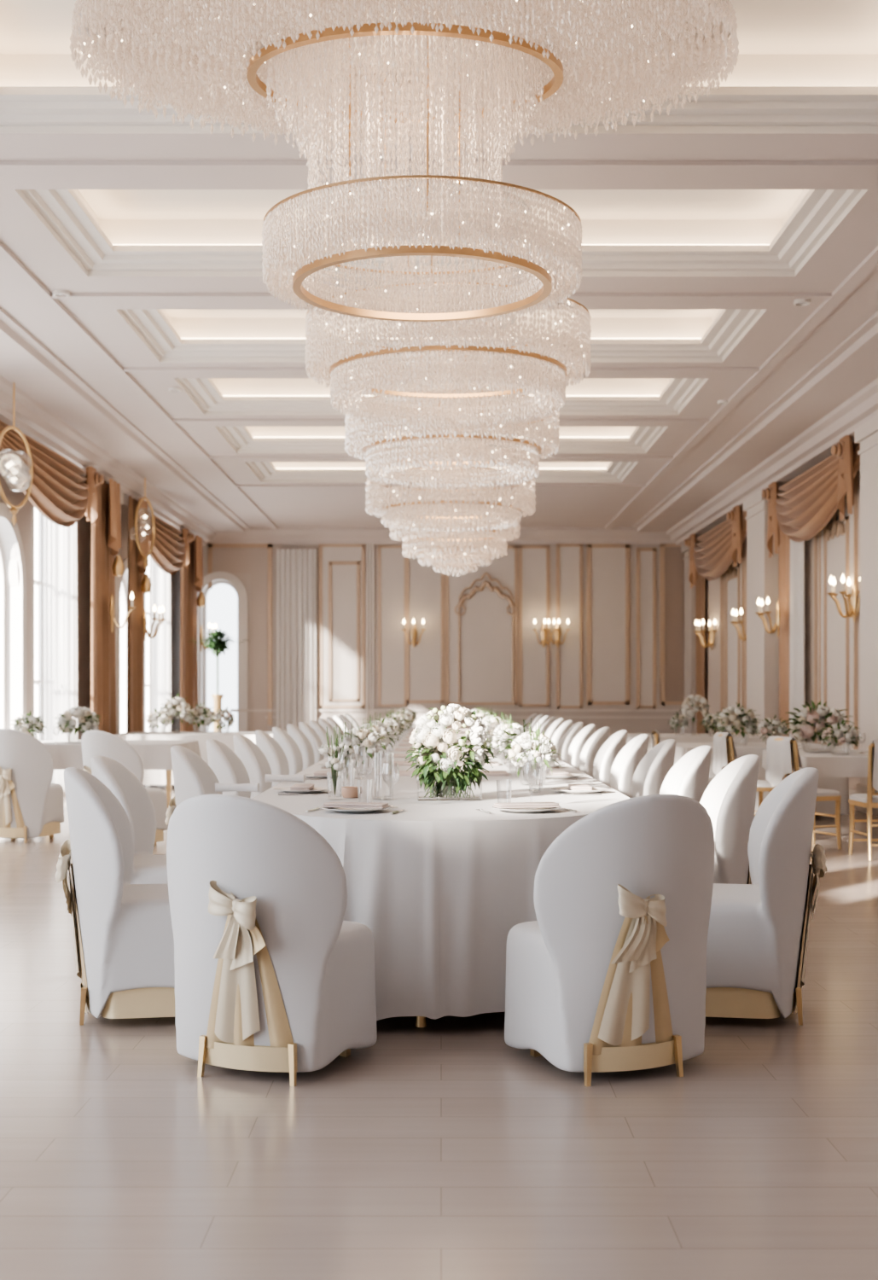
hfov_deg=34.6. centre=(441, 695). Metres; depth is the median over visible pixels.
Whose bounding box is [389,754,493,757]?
table runner
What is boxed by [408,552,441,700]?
wall panel
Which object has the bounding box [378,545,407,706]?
trim
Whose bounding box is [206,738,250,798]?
banquet chair
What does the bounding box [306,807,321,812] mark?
fork
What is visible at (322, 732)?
banquet chair
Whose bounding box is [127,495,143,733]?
curtain
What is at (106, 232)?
ceiling panel
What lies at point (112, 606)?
wall sconce
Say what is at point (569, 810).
knife
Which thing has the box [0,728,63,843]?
banquet chair
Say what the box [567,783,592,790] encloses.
napkin
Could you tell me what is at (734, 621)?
wall sconce
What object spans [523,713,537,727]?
banquet chair
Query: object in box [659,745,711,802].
banquet chair
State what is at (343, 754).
wine glass
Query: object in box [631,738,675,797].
banquet chair
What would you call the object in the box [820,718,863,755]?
flower arrangement
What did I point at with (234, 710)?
trim
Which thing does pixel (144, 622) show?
wall sconce
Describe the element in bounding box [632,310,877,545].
trim
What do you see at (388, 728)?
flowers
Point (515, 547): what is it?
trim
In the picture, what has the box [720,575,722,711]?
trim
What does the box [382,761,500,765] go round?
table runner
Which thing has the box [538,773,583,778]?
plate
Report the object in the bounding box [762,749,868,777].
tablecloth
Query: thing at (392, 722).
flowers
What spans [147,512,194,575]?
swag
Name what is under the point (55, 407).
trim
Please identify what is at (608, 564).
wall panel
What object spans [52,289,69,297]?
recessed light
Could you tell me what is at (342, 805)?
napkin
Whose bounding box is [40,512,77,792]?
sheer curtain
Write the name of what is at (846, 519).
trim
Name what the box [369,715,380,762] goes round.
glass
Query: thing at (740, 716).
flower arrangement
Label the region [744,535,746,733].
trim
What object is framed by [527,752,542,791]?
wine glass
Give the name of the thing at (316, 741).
banquet chair
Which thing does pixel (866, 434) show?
trim
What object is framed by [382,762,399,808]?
wine glass
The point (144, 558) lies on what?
globe pendant
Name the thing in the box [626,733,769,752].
tablecloth
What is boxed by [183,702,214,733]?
flower arrangement
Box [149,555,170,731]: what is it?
sheer curtain
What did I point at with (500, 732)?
glass
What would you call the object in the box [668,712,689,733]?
flower arrangement
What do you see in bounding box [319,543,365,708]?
trim
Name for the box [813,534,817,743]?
trim
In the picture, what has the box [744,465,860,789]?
wall
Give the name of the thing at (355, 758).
plate
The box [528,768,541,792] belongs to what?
tumbler
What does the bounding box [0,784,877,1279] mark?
floor
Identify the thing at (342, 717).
banquet chair
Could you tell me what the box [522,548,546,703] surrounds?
wall panel
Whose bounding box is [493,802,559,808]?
napkin
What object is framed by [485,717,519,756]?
flower bowl
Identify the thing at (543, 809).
plate
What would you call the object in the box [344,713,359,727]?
banquet chair
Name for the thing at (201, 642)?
wall sconce
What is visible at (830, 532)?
trim
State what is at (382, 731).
flowers
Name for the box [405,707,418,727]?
flower bowl
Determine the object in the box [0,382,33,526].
globe pendant
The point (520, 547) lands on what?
trim
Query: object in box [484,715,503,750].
flower bowl
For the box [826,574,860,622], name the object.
wall sconce
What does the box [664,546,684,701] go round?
wall panel
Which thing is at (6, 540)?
window
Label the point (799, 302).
recessed light
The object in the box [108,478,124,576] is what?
curtain tail
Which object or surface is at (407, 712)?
flower bowl
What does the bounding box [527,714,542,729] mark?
banquet chair
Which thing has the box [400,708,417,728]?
flower bowl
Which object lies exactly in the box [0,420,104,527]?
swag
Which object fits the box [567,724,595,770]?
banquet chair
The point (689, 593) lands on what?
trim
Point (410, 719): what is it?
flower bowl
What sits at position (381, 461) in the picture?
chandelier
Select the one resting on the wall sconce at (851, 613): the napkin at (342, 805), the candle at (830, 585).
the candle at (830, 585)
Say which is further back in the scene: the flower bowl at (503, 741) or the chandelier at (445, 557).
the chandelier at (445, 557)
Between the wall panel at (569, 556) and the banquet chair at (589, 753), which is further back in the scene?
the wall panel at (569, 556)
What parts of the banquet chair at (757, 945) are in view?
rail, leg, sash panel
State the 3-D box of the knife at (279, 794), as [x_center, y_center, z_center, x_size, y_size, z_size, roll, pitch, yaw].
[-0.695,0.485,6.914,0.210,0.010,0.014,0,0,0]
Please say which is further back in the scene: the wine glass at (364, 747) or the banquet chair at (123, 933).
the wine glass at (364, 747)
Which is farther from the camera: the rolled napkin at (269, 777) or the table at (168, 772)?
the table at (168, 772)
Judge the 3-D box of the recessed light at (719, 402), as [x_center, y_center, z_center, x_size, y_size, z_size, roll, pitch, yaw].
[3.262,-3.382,16.261,0.140,0.035,0.140,0,0,0]
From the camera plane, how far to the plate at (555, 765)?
9.53 m
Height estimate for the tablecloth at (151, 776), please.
0.704 m
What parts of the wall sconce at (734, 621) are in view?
arm, arm, arm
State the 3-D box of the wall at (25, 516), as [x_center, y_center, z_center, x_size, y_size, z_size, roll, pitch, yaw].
[-5.100,-1.330,12.400,0.001,5.300,32.800,0,0,0]
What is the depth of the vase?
6.62 m
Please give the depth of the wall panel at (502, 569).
28.78 m
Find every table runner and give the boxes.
[373,770,508,775]
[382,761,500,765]
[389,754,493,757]
[394,748,488,751]
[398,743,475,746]
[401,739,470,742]
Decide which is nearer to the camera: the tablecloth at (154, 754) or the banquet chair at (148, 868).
the banquet chair at (148, 868)
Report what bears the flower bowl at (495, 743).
on the tablecloth at (440, 887)
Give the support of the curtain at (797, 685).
hanging from the wall at (852, 782)
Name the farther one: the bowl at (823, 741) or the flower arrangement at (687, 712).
the flower arrangement at (687, 712)
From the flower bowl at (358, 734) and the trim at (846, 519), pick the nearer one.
the flower bowl at (358, 734)
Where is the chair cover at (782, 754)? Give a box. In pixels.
[765,735,802,786]
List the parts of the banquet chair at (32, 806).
rail, sash panel, leg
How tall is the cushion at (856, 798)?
0.045 m
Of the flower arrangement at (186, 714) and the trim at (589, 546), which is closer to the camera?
the flower arrangement at (186, 714)
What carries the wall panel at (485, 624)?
attached to the wall at (631, 725)
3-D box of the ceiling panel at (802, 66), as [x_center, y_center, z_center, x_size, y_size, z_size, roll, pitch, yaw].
[0.000,-3.610,7.535,5.740,0.420,1.970,0,0,0]
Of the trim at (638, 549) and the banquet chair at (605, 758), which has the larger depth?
the trim at (638, 549)
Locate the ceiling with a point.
(22, 232)
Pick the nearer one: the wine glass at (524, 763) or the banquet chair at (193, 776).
the wine glass at (524, 763)
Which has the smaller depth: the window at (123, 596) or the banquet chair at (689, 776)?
the banquet chair at (689, 776)
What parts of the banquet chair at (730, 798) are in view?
sash panel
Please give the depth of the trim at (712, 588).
26.35 m
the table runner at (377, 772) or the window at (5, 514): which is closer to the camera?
the table runner at (377, 772)
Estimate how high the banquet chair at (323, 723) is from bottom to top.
1.023 m
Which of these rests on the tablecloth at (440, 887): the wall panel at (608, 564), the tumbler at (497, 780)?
the tumbler at (497, 780)
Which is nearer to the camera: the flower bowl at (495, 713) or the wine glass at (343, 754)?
the wine glass at (343, 754)
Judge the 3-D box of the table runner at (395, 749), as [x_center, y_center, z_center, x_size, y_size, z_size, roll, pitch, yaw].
[0.000,0.481,12.470,0.820,0.016,0.340,0,0,0]
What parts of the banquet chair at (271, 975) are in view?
leg, sash panel, rail, leg, leg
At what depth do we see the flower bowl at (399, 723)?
13.73 m
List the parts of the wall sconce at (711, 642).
arm, arm, arm, plate, arm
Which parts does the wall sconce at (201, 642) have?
plate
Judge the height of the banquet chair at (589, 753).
1.023 m
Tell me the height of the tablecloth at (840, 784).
0.704 m
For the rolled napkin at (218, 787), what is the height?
0.046 m
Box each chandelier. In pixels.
[69,0,738,326]
[304,183,591,427]
[344,302,559,488]
[365,377,535,533]
[389,426,520,576]
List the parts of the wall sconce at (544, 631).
arm, plate, arm, arm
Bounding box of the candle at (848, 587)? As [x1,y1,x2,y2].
[847,586,850,593]
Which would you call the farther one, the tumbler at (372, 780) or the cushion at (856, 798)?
the cushion at (856, 798)
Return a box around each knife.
[278,792,320,795]
[305,778,320,779]
[389,808,405,814]
[561,808,577,813]
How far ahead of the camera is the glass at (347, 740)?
7.86 m
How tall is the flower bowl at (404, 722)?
0.315 m
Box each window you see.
[0,502,26,728]
[34,506,40,739]
[120,558,127,733]
[198,571,247,731]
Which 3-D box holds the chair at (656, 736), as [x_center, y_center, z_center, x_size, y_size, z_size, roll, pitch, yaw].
[2.409,0.838,14.407,0.524,0.969,0.430,0,0,10]
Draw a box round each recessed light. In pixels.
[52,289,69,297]
[717,400,727,405]
[793,298,810,306]
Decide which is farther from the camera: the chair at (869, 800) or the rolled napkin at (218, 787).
the chair at (869, 800)
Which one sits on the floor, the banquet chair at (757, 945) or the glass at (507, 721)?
the banquet chair at (757, 945)
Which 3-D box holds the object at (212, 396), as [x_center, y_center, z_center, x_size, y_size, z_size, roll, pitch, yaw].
[0.000,-3.610,16.085,5.740,0.420,1.970,0,0,0]
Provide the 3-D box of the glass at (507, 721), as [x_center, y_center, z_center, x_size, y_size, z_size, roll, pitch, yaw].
[0.510,0.312,11.106,0.113,0.348,0.158,0,0,16]
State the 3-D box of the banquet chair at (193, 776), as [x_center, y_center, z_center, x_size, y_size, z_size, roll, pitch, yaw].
[-1.287,0.808,8.350,0.682,1.023,0.732,0,0,-1]
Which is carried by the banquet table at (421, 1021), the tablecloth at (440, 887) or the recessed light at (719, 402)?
the tablecloth at (440, 887)
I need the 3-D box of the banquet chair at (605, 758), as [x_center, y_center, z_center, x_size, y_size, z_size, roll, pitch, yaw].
[1.287,0.808,12.100,0.682,1.023,0.732,0,0,1]
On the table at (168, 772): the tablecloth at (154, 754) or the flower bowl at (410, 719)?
the tablecloth at (154, 754)
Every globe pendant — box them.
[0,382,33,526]
[129,477,155,568]
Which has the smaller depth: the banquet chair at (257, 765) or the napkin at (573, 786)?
the napkin at (573, 786)
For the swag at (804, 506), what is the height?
1.050 m
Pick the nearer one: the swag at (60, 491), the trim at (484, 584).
the swag at (60, 491)
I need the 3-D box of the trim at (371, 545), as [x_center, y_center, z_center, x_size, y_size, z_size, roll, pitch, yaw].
[-1.440,-0.994,28.780,0.174,4.227,0.060,0,0,0]
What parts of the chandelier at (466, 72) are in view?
canopy plate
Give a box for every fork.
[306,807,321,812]
[476,808,491,814]
[539,767,558,768]
[546,778,577,779]
[563,792,602,795]
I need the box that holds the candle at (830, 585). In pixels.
[829,584,832,592]
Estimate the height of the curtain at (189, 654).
4.330 m
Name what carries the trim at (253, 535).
attached to the wall at (631, 725)
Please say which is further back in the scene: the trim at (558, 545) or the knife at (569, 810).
the trim at (558, 545)
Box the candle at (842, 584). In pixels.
[841,582,844,591]
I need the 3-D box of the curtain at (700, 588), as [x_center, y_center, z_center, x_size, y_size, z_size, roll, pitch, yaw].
[5.030,-0.875,27.300,0.080,4.330,1.001,0,0,0]
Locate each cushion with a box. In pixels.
[756,779,771,787]
[816,788,839,796]
[849,793,877,802]
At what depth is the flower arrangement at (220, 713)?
20.23 m
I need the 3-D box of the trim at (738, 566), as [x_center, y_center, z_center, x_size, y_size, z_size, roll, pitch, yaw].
[5.075,-0.763,24.500,0.050,2.966,1.132,0,0,0]
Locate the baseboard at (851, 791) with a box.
[849,788,855,798]
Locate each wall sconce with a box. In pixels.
[110,592,135,633]
[142,605,166,641]
[199,622,216,651]
[401,618,425,646]
[532,617,556,647]
[546,618,570,647]
[693,618,717,650]
[729,607,746,639]
[755,597,780,637]
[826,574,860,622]
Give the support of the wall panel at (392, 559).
attached to the wall at (631, 725)
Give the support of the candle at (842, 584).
on the wall sconce at (851, 613)
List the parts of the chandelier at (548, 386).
canopy plate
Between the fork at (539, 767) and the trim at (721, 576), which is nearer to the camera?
the fork at (539, 767)
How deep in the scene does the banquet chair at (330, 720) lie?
19.39 m
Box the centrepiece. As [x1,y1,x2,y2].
[404,704,497,800]
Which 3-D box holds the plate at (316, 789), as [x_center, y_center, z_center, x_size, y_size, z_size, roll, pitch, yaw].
[-0.700,0.479,7.100,0.292,0.019,0.292,0,0,0]
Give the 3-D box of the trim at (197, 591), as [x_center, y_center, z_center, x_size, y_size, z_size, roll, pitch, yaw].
[-4.995,-0.875,28.350,0.210,4.390,0.900,0,0,0]
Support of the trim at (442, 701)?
attached to the wall at (631, 725)
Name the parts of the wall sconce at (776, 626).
arm, arm, arm, plate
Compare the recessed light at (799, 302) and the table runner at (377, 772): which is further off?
the recessed light at (799, 302)
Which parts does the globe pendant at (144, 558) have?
hanging rod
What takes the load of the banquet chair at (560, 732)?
on the floor
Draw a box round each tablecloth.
[40,739,201,769]
[113,731,273,785]
[251,723,630,1020]
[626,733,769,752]
[674,743,849,814]
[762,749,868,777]
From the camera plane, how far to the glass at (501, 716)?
12.36 m
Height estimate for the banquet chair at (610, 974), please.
0.984 m
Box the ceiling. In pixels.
[0,133,877,527]
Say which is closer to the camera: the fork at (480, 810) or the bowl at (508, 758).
the fork at (480, 810)
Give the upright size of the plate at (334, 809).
0.019 m
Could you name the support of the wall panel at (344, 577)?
attached to the wall at (631, 725)
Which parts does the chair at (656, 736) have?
leg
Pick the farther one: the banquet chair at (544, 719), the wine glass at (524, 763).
the banquet chair at (544, 719)
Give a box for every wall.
[0,455,180,793]
[202,543,684,737]
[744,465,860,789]
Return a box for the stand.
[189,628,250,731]
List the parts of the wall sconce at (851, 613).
bulb, arm, arm, bulb, arm, arm, bulb, plate, arm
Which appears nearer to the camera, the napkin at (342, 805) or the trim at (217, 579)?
the napkin at (342, 805)
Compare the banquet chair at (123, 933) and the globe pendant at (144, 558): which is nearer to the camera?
the banquet chair at (123, 933)
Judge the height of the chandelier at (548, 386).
1.381 m
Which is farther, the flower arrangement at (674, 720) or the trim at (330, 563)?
the trim at (330, 563)
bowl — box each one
[341,723,386,774]
[349,757,373,774]
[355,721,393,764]
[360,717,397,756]
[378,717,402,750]
[382,713,404,745]
[388,714,407,741]
[394,710,411,738]
[396,709,412,734]
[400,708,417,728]
[401,708,416,732]
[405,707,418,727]
[477,714,492,738]
[481,713,500,721]
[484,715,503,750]
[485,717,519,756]
[488,720,528,763]
[494,722,535,773]
[503,728,563,785]
[507,757,531,773]
[517,764,546,785]
[801,739,834,752]
[829,741,851,755]
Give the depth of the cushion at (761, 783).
13.21 m
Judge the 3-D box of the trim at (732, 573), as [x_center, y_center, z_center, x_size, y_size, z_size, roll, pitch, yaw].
[5.050,-0.780,24.500,0.087,3.060,0.774,0,0,0]
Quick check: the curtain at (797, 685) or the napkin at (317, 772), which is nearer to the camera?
the napkin at (317, 772)
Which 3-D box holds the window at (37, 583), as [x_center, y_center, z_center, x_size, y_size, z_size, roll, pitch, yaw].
[-5.300,-0.815,18.450,0.080,4.030,1.600,0,0,0]
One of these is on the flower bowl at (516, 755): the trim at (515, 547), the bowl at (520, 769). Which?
the bowl at (520, 769)
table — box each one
[165,769,172,808]
[415,1016,426,1027]
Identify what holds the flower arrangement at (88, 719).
on the tablecloth at (154, 754)
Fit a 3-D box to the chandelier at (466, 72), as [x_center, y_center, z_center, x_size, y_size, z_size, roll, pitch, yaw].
[-0.183,-2.733,7.200,3.384,1.330,2.241,0,0,0]
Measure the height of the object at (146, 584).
1.450 m
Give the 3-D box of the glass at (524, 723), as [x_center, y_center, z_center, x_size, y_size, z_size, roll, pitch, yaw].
[0.520,0.312,8.611,0.113,0.348,0.158,0,0,-38]
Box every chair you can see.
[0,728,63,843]
[55,767,175,1025]
[81,730,168,845]
[90,755,168,884]
[165,745,222,825]
[166,794,377,1087]
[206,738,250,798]
[233,733,272,798]
[255,730,289,787]
[272,727,302,774]
[286,724,314,770]
[299,721,324,763]
[309,720,331,758]
[318,718,338,744]
[325,716,344,738]
[333,715,349,732]
[339,714,354,730]
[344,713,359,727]
[504,794,714,1086]
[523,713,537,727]
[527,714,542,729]
[532,715,548,733]
[540,716,556,734]
[545,718,564,738]
[551,720,572,758]
[558,721,582,763]
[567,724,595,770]
[579,727,610,778]
[593,730,627,787]
[610,733,648,797]
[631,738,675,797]
[651,729,660,749]
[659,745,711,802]
[699,754,759,884]
[705,767,827,1025]
[712,732,772,815]
[765,735,841,849]
[848,739,877,861]
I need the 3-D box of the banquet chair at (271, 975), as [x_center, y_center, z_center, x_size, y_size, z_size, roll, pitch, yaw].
[-0.628,0.828,5.053,0.746,0.984,0.680,0,0,26]
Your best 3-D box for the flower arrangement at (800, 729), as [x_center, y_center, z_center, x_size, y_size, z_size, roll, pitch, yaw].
[3.636,0.297,13.590,0.626,0.505,0.663,0,0,0]
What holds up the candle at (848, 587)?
on the wall sconce at (851, 613)
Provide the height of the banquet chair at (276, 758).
1.023 m
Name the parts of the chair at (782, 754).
leg, leg, seat, leg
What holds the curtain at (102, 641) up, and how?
hanging from the wall at (25, 516)
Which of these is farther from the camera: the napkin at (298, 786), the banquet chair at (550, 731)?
the banquet chair at (550, 731)
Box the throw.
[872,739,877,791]
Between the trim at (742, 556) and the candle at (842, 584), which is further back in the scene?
the trim at (742, 556)
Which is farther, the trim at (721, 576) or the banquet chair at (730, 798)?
the trim at (721, 576)
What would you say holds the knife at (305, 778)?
on the tablecloth at (440, 887)
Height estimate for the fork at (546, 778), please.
0.012 m
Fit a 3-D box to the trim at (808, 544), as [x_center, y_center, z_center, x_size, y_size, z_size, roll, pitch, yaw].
[5.092,-0.955,19.850,0.012,3.750,1.400,0,0,0]
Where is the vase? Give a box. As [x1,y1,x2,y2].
[374,752,393,799]
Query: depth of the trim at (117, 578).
21.28 m
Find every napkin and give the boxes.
[215,783,260,791]
[265,773,305,782]
[290,783,314,790]
[313,770,331,775]
[322,802,389,808]
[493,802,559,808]
[549,770,569,775]
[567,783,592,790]
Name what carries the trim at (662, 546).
attached to the wall at (631, 725)
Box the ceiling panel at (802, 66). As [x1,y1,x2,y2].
[0,0,877,133]
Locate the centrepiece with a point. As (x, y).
(426, 740)
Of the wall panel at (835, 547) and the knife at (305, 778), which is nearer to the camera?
the knife at (305, 778)
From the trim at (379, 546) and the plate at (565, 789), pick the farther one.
the trim at (379, 546)
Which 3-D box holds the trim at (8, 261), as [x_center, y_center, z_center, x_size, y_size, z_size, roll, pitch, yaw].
[0.000,-3.382,15.400,6.940,0.035,26.800,0,0,0]
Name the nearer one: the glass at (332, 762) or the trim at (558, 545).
the glass at (332, 762)
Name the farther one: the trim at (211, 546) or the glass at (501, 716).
the trim at (211, 546)
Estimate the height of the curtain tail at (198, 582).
1.350 m
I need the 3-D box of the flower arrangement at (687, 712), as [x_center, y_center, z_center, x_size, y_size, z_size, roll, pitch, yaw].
[3.459,0.268,19.295,0.382,0.565,0.438,0,0,0]
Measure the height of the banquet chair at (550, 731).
1.023 m
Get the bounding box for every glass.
[318,727,349,799]
[332,720,354,782]
[337,754,352,793]
[353,746,366,779]
[360,717,378,769]
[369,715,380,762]
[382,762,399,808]
[482,709,494,740]
[494,710,505,721]
[498,712,511,727]
[498,715,514,765]
[515,717,533,774]
[522,721,548,788]
[522,762,540,788]
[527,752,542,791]
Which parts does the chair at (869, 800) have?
leg, seat, leg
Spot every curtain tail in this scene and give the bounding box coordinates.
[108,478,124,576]
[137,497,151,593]
[193,535,205,607]
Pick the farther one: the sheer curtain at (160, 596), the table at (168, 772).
the sheer curtain at (160, 596)
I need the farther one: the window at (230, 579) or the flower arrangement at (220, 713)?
the window at (230, 579)
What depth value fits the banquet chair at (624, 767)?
10.62 m
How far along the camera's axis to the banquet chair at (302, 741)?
14.35 m
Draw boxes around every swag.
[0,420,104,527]
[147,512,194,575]
[684,505,746,587]
[761,435,860,558]
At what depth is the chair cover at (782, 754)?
12.08 m
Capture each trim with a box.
[0,161,877,529]
[0,307,250,545]
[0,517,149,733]
[115,491,123,733]
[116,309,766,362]
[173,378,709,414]
[197,591,198,716]
[201,579,224,730]
[206,527,675,543]
[208,543,272,725]
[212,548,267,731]
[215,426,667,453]
[230,709,681,718]
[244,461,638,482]
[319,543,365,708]
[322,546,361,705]
[328,561,360,701]
[366,543,374,723]
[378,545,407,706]
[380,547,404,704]
[406,545,444,703]
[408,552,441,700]
[445,545,517,704]
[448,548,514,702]
[454,572,517,701]
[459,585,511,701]
[518,545,549,706]
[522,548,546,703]
[556,543,582,708]
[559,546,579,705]
[586,543,630,704]
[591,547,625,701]
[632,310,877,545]
[636,547,656,708]
[659,543,683,704]
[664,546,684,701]
[680,543,695,733]
[704,576,720,733]
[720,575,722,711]
[722,541,744,732]
[724,558,741,733]
[725,563,737,723]
[725,563,740,733]
[743,488,779,736]
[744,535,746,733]
[804,537,813,743]
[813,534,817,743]
[818,471,857,749]
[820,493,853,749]
[823,515,849,749]
[825,515,844,745]
[854,414,877,815]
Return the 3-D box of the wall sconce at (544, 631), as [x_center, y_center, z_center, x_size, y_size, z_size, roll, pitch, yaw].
[2.098,-1.269,28.522,0.398,0.590,0.380,0,0,42]
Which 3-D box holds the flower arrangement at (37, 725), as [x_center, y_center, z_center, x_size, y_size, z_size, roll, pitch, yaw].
[-4.756,0.358,16.194,0.421,0.384,0.431,0,0,0]
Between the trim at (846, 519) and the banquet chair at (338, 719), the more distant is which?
the banquet chair at (338, 719)
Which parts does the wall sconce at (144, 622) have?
plate, arm, arm, arm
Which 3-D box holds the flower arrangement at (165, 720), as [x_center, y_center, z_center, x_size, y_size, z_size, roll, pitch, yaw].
[-4.025,0.355,20.031,0.404,0.391,0.387,0,0,7]
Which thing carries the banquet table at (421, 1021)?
on the floor
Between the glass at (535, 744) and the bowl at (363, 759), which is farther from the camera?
the bowl at (363, 759)
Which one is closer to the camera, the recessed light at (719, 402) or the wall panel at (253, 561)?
the recessed light at (719, 402)
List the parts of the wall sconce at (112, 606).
plate, arm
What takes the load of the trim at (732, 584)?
attached to the wall at (852, 782)
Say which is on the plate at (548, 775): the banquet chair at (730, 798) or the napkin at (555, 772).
the napkin at (555, 772)
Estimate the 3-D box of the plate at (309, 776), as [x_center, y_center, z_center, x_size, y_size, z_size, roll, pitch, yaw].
[-0.700,0.479,8.350,0.292,0.019,0.292,0,0,0]
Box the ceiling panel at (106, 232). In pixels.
[14,189,867,276]
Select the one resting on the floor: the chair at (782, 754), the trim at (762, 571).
the chair at (782, 754)
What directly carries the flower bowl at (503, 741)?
on the tablecloth at (440, 887)
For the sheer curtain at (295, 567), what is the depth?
28.68 m
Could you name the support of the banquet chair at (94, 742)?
on the floor
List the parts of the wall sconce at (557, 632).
arm, plate, arm, arm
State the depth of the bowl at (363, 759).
8.74 m
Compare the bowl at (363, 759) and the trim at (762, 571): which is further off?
the trim at (762, 571)
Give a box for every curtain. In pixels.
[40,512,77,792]
[90,480,116,734]
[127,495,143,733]
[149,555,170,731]
[180,534,198,731]
[276,548,315,733]
[695,571,705,733]
[778,489,790,737]
[789,539,805,743]
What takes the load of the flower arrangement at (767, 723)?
on the tablecloth at (840, 784)
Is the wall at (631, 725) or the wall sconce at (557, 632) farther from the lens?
the wall at (631, 725)
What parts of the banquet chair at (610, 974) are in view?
leg, leg, rail, sash panel, leg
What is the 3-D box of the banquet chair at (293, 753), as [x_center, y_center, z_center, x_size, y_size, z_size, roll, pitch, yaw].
[-1.287,0.808,13.350,0.682,1.023,0.732,0,0,-1]
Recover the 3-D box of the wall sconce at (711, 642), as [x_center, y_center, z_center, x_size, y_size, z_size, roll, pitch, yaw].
[4.897,-1.125,26.200,0.398,0.590,0.626,0,0,0]
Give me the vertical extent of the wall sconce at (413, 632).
0.590 m
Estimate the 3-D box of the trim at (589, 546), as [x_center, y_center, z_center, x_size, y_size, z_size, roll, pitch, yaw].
[3.421,-1.463,28.782,0.894,3.309,0.035,0,0,0]
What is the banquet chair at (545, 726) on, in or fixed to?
on the floor
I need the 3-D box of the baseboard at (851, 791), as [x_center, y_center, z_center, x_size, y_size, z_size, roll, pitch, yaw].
[5.085,1.240,14.900,0.030,0.160,27.800,0,0,0]
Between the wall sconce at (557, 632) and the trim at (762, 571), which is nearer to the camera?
the trim at (762, 571)
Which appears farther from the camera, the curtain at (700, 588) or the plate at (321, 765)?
the curtain at (700, 588)
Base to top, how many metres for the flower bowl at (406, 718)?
0.315 m
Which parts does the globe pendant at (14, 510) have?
globe, bulb, globe, globe, bulb, hanging rod, globe, globe, globe, globe, globe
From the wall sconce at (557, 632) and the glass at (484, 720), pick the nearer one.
the glass at (484, 720)
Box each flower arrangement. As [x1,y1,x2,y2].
[9,710,46,738]
[52,706,101,743]
[144,707,171,733]
[159,692,193,733]
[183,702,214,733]
[209,706,234,731]
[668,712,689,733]
[678,694,710,734]
[698,711,721,736]
[713,703,761,745]
[755,714,789,746]
[783,699,854,752]
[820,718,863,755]
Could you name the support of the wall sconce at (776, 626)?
attached to the wall at (852, 782)
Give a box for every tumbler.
[357,779,372,802]
[496,779,511,802]
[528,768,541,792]
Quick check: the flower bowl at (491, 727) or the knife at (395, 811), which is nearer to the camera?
the knife at (395, 811)
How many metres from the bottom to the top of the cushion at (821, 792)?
0.045 m
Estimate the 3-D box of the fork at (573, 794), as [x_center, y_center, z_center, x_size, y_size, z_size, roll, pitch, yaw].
[0.695,0.484,6.915,0.190,0.012,0.018,0,0,0]
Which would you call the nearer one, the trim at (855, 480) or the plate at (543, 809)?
the plate at (543, 809)
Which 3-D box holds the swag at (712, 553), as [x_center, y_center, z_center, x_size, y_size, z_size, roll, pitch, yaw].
[4.792,-2.555,24.850,0.360,1.030,4.700,0,0,0]
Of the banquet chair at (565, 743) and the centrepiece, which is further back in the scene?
the banquet chair at (565, 743)
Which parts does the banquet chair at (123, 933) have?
sash panel, leg, rail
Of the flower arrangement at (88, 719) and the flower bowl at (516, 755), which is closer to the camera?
the flower bowl at (516, 755)
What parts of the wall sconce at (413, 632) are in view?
arm, arm, plate, arm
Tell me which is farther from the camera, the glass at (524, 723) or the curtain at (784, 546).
the curtain at (784, 546)
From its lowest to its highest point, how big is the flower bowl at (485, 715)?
0.315 m
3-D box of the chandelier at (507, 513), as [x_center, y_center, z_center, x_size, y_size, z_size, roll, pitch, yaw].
[0.104,-2.623,15.451,1.779,1.554,1.768,0,0,-44]
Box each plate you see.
[273,786,331,793]
[304,773,346,779]
[317,763,359,767]
[320,806,389,813]
[338,756,366,759]
[492,806,561,813]
[524,763,564,767]
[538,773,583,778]
[551,786,609,793]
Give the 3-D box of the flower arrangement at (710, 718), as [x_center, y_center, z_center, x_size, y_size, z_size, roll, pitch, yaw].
[3.696,0.382,19.008,0.441,0.335,0.428,0,0,0]

